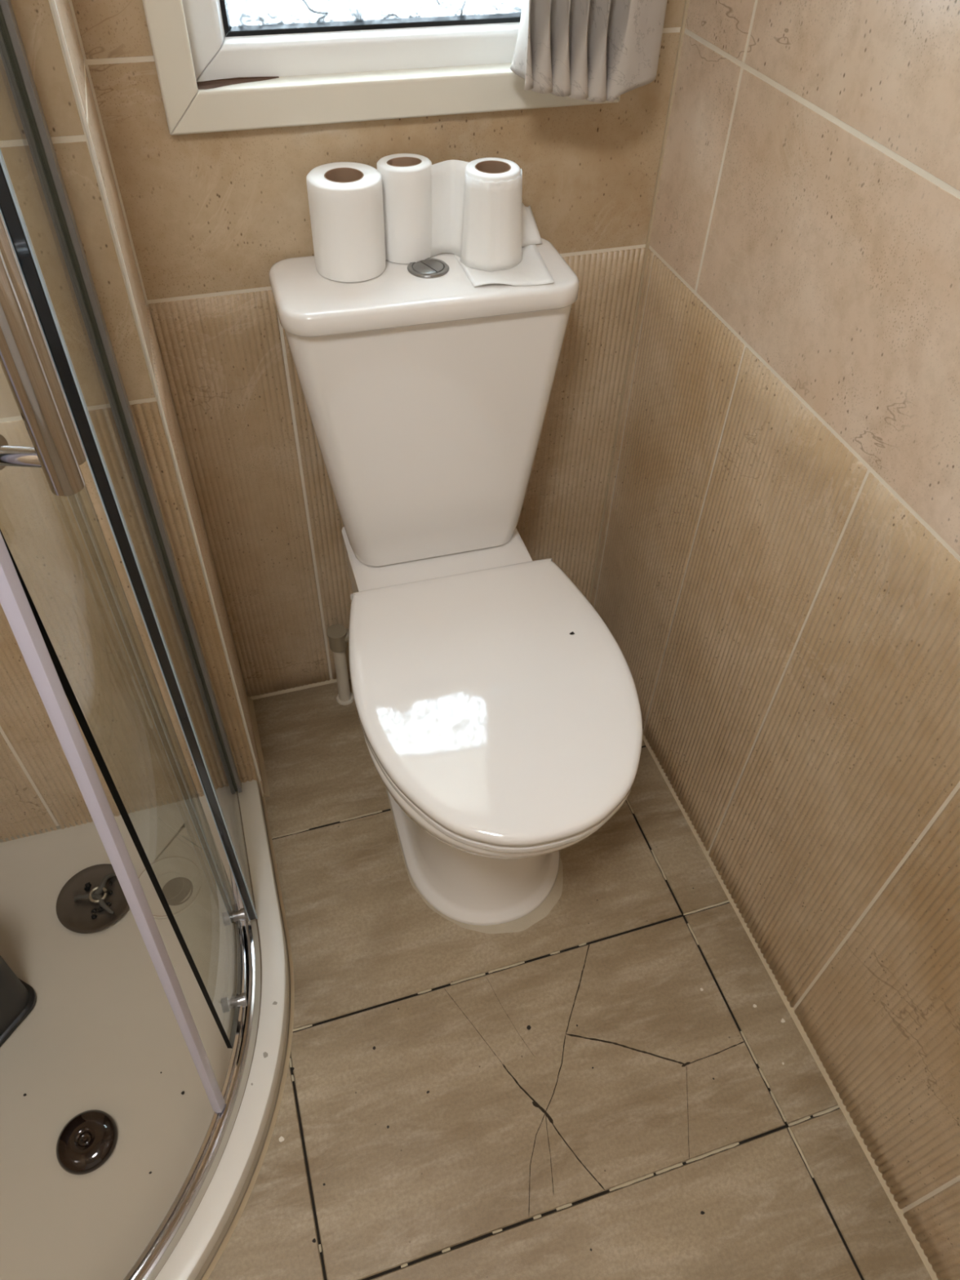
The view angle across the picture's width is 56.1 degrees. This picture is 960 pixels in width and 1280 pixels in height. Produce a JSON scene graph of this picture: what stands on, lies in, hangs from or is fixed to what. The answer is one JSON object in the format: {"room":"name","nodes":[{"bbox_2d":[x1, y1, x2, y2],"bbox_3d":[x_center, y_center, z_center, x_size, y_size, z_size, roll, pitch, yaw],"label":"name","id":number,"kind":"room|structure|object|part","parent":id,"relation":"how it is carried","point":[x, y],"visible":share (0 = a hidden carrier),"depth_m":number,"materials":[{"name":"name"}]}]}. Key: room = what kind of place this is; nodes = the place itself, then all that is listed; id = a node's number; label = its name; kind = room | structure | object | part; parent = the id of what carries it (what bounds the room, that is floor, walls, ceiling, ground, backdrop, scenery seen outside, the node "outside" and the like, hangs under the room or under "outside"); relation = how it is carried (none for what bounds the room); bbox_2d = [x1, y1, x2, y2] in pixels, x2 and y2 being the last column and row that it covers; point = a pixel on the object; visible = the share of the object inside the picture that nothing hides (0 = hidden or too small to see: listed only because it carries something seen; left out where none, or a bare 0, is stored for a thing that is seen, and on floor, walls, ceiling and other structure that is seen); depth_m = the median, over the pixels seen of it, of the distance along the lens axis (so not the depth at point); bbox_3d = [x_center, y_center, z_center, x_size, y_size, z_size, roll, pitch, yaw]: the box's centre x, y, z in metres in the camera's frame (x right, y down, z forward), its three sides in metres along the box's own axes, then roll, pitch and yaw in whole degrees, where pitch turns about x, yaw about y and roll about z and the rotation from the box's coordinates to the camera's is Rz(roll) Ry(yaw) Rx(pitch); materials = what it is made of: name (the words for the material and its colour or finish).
{"room":"bathroom","nodes":[
{"label":"bathroom","id":0,"kind":"room"},
{"bbox_2d":[68,0,146,305],"bbox_3d":[-0.147,0.167,0.146,1.720,2.100,2.440,-12,49,-13],"label":"wall","id":1,"kind":"structure","parent":0,"point":[68,1],"depth_m":0.95,"materials":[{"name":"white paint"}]},
{"bbox_2d":[0,0,263,843],"bbox_3d":[-0.711,-0.375,0.630,0.805,2.100,0.004,-12,49,-13],"label":"wall","id":2,"kind":"structure","parent":0,"point":[50,539],"depth_m":1.08,"materials":[{"name":"beige tile"}]},
{"bbox_2d":[55,0,264,794],"bbox_3d":[-0.360,-0.532,0.790,0.004,2.100,0.219,-12,49,-13],"label":"wall partition","id":3,"kind":"structure","parent":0,"point":[64,8],"depth_m":1.00,"materials":[{"name":"beige tile"}]},
{"bbox_2d":[50,0,261,781],"bbox_3d":[-0.326,-0.473,0.702,0.003,2.050,0.005,-12,49,-13],"label":"trim","id":4,"kind":"structure","parent":3,"relation":"attached to","point":[52,2],"depth_m":0.88,"materials":[{"name":"white plastic"}]},
{"bbox_2d":[247,696,270,797],"bbox_3d":[-0.384,0.179,1.555,0.011,0.011,0.219,-12,49,-13],"label":"trim","id":5,"kind":"structure","parent":3,"relation":"attached to","point":[255,730],"depth_m":1.55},
{"bbox_2d":[68,0,684,697],"bbox_3d":[-0.078,-0.675,0.934,0.660,2.100,0.004,-12,49,-13],"label":"wall","id":6,"kind":"structure","parent":0,"point":[208,216],"depth_m":1.16,"materials":[{"name":"beige tile"}]},
{"bbox_2d":[249,675,351,699],"bbox_3d":[-0.106,0.040,1.698,0.660,0.007,0.007,-12,49,-13],"label":"trim","id":7,"kind":"structure","parent":6,"relation":"attached to","point":[331,681],"depth_m":1.64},
{"bbox_2d":[142,0,620,135],"bbox_3d":[-0.090,-0.932,0.740,0.519,0.868,0.142,-12,49,-13],"label":"window","id":8,"kind":"structure","parent":6,"relation":"in","point":[222,65],"depth_m":0.97,"materials":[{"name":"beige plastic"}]},
{"bbox_3d":[-0.083,-0.915,0.725,0.469,0.812,0.030,-12,49,-13],"label":"frame","id":9,"kind":"part","parent":8,"relation":"part of","materials":[{"name":"white plastic"}]},
{"bbox_3d":[-0.085,-0.920,0.730,0.357,0.708,0.004,-12,49,-13],"label":"pane","id":10,"kind":"part","parent":8,"relation":"part of","materials":[{"name":"clear glass"}]},
{"bbox_2d":[510,0,666,102],"bbox_3d":[-0.010,-0.888,0.664,0.475,0.875,0.091,-12,49,-13],"label":"curtain","id":11,"kind":"object","parent":6,"relation":"hanging from","point":[593,51],"visible":1,"depth_m":0.95,"materials":[{"name":"grey fabric"}]},
{"bbox_2d":[207,679,932,1279],"bbox_3d":[-0.161,0.938,0.903,1.720,0.060,2.540,-12,49,-13],"label":"floor","id":12,"kind":"structure","parent":0,"point":[618,1084],"depth_m":1.20,"materials":[{"name":"beige tile"}]},
{"bbox_2d":[0,779,294,1279],"bbox_3d":[-0.619,0.605,1.117,0.806,0.058,0.806,-12,49,-13],"label":"shower tray","id":13,"kind":"object","parent":12,"relation":"on","point":[102,1031],"depth_m":1.17,"materials":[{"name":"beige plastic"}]},
{"bbox_2d":[0,955,36,1046],"bbox_3d":[-0.706,0.421,1.103,0.174,0.260,0.174,22,50,17],"label":"storage bin","id":14,"kind":"object","parent":13,"relation":"on","point":[18,998],"visible":1,"depth_m":1.18,"materials":[{"name":"grey plastic"}]},
{"bbox_3d":[-0.482,0.612,1.101,0.072,0.016,0.072,36,55,27],"label":"domed cap","id":15,"kind":"part","parent":13,"relation":"part of","materials":[{"name":"black plastic"}]},
{"bbox_2d":[56,863,129,933],"bbox_3d":[-0.563,0.375,1.316,0.110,0.020,0.110,-26,53,-24],"label":"drain cover","id":16,"kind":"object","parent":13,"relation":"on","point":[93,900],"visible":0.91,"depth_m":1.31,"materials":[{"name":"metal"}]},
{"bbox_2d":[0,0,257,1279],"bbox_3d":[-0.481,-0.009,0.382,0.338,1.883,1.084,22,50,17],"label":"shower enclosure","id":17,"kind":"object","parent":13,"relation":"on","point":[36,363],"visible":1,"depth_m":0.77,"materials":[{"name":"clear glass"}]},
{"bbox_3d":[-0.273,-0.109,0.527,0.048,0.023,0.023,7,47,4],"label":"handle mount","id":18,"kind":"part","parent":17,"relation":"part of","materials":[{"name":"silver metal"}]},
{"bbox_3d":[-0.240,-0.236,0.382,0.020,0.422,0.020,-12,49,-13],"label":"handle","id":19,"kind":"part","parent":17,"relation":"part of","materials":[{"name":"silver metal"}]},
{"bbox_3d":[-0.299,-0.171,0.541,0.016,1.795,0.198,-5,47,-7],"label":"sliding door","id":20,"kind":"part","parent":17,"relation":"part of","materials":[{"name":"clear glass"}]},
{"bbox_3d":[-0.365,-0.406,0.751,0.020,1.875,0.006,-12,49,-13],"label":"wall post","id":21,"kind":"part","parent":17,"relation":"part of","materials":[{"name":"grey metal"}]},
{"bbox_3d":[-0.328,-0.313,0.675,0.004,1.850,0.215,-12,49,-13],"label":"fixed pane","id":22,"kind":"part","parent":17,"relation":"part of","materials":[{"name":"clear glass"}]},
{"bbox_2d":[137,854,201,919],"bbox_3d":[-0.464,0.366,1.340,0.104,0.002,0.104,-12,49,-13],"label":"shower drain","id":23,"kind":"object","parent":13,"relation":"on","point":[177,891],"visible":0.77,"depth_m":1.34,"materials":[{"name":"beige plastic"}]},
{"bbox_2d":[161,876,193,905],"bbox_3d":[-0.449,0.372,1.335,0.046,0.001,0.046,-12,49,-13],"label":"drain cover","id":24,"kind":"object","parent":23,"relation":"on","point":[177,891],"depth_m":1.33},
{"bbox_2d":[326,624,354,705],"bbox_3d":[-0.233,0.044,1.573,0.052,0.177,0.033,-12,49,-13],"label":"pipe","id":25,"kind":"object","parent":12,"relation":"on","point":[337,634],"visible":0.91,"depth_m":1.54,"materials":[{"name":"beige"}]},
{"bbox_2d":[269,237,642,933],"bbox_3d":[-0.009,0.004,1.196,0.357,0.794,0.644,-11,48,-12],"label":"toilet","id":26,"kind":"object","parent":12,"relation":"on","point":[499,712],"visible":0.99,"depth_m":1.11,"materials":[{"name":"white ceramic"}]},
{"bbox_2d":[306,161,385,282],"bbox_3d":[-0.151,-0.478,1.031,0.083,0.104,0.083,-12,49,-13],"label":"toilet roll","id":27,"kind":"object","parent":26,"relation":"on","point":[345,198],"visible":1,"depth_m":1.00,"materials":[{"name":"white paper"}]},
{"bbox_2d":[376,153,469,263],"bbox_3d":[-0.065,-0.503,1.056,0.108,0.106,0.058,7,47,5],"label":"toilet roll","id":28,"kind":"object","parent":26,"relation":"on","point":[423,201],"visible":0.92,"depth_m":1.04,"materials":[{"name":"white paper"}]},
{"bbox_3d":[-0.066,-0.428,1.076,0.357,0.026,0.156,-11,48,-12],"label":"cistern lid","id":29,"kind":"part","parent":26,"relation":"part of","materials":[{"name":"white ceramic"}]},
{"bbox_3d":[0.022,0.062,1.104,0.344,0.020,0.425,-11,48,-12],"label":"lid","id":30,"kind":"part","parent":26,"relation":"part of","materials":[{"name":"white plastic"}]},
{"bbox_2d":[453,157,554,286],"bbox_3d":[0.035,-0.489,1.048,0.116,0.104,0.130,-12,49,-13],"label":"toilet roll","id":31,"kind":"object","parent":26,"relation":"on","point":[500,234],"visible":1,"depth_m":1.05,"materials":[{"name":"white paper"}]},
{"bbox_2d":[590,0,959,1279],"bbox_3d":[0.580,0.067,0.266,0.004,2.100,2.300,-12,49,-13],"label":"wall","id":32,"kind":"structure","parent":0,"point":[776,582],"depth_m":1.01,"materials":[{"name":"beige tile"}]},
{"bbox_2d":[588,0,689,602],"bbox_3d":[0.236,-0.741,1.006,0.004,2.100,0.004,-12,49,-13],"label":"trim","id":33,"kind":"structure","parent":32,"relation":"attached to","point":[686,2],"depth_m":1.19,"materials":[{"name":"beige plastic"}]},
{"bbox_2d":[642,730,938,1279],"bbox_3d":[0.549,0.782,1.031,0.008,0.008,2.300,-12,49,-13],"label":"trim","id":34,"kind":"structure","parent":32,"relation":"attached to","point":[900,1212],"depth_m":1.24,"materials":[{"name":"beige plastic"}]}
]}

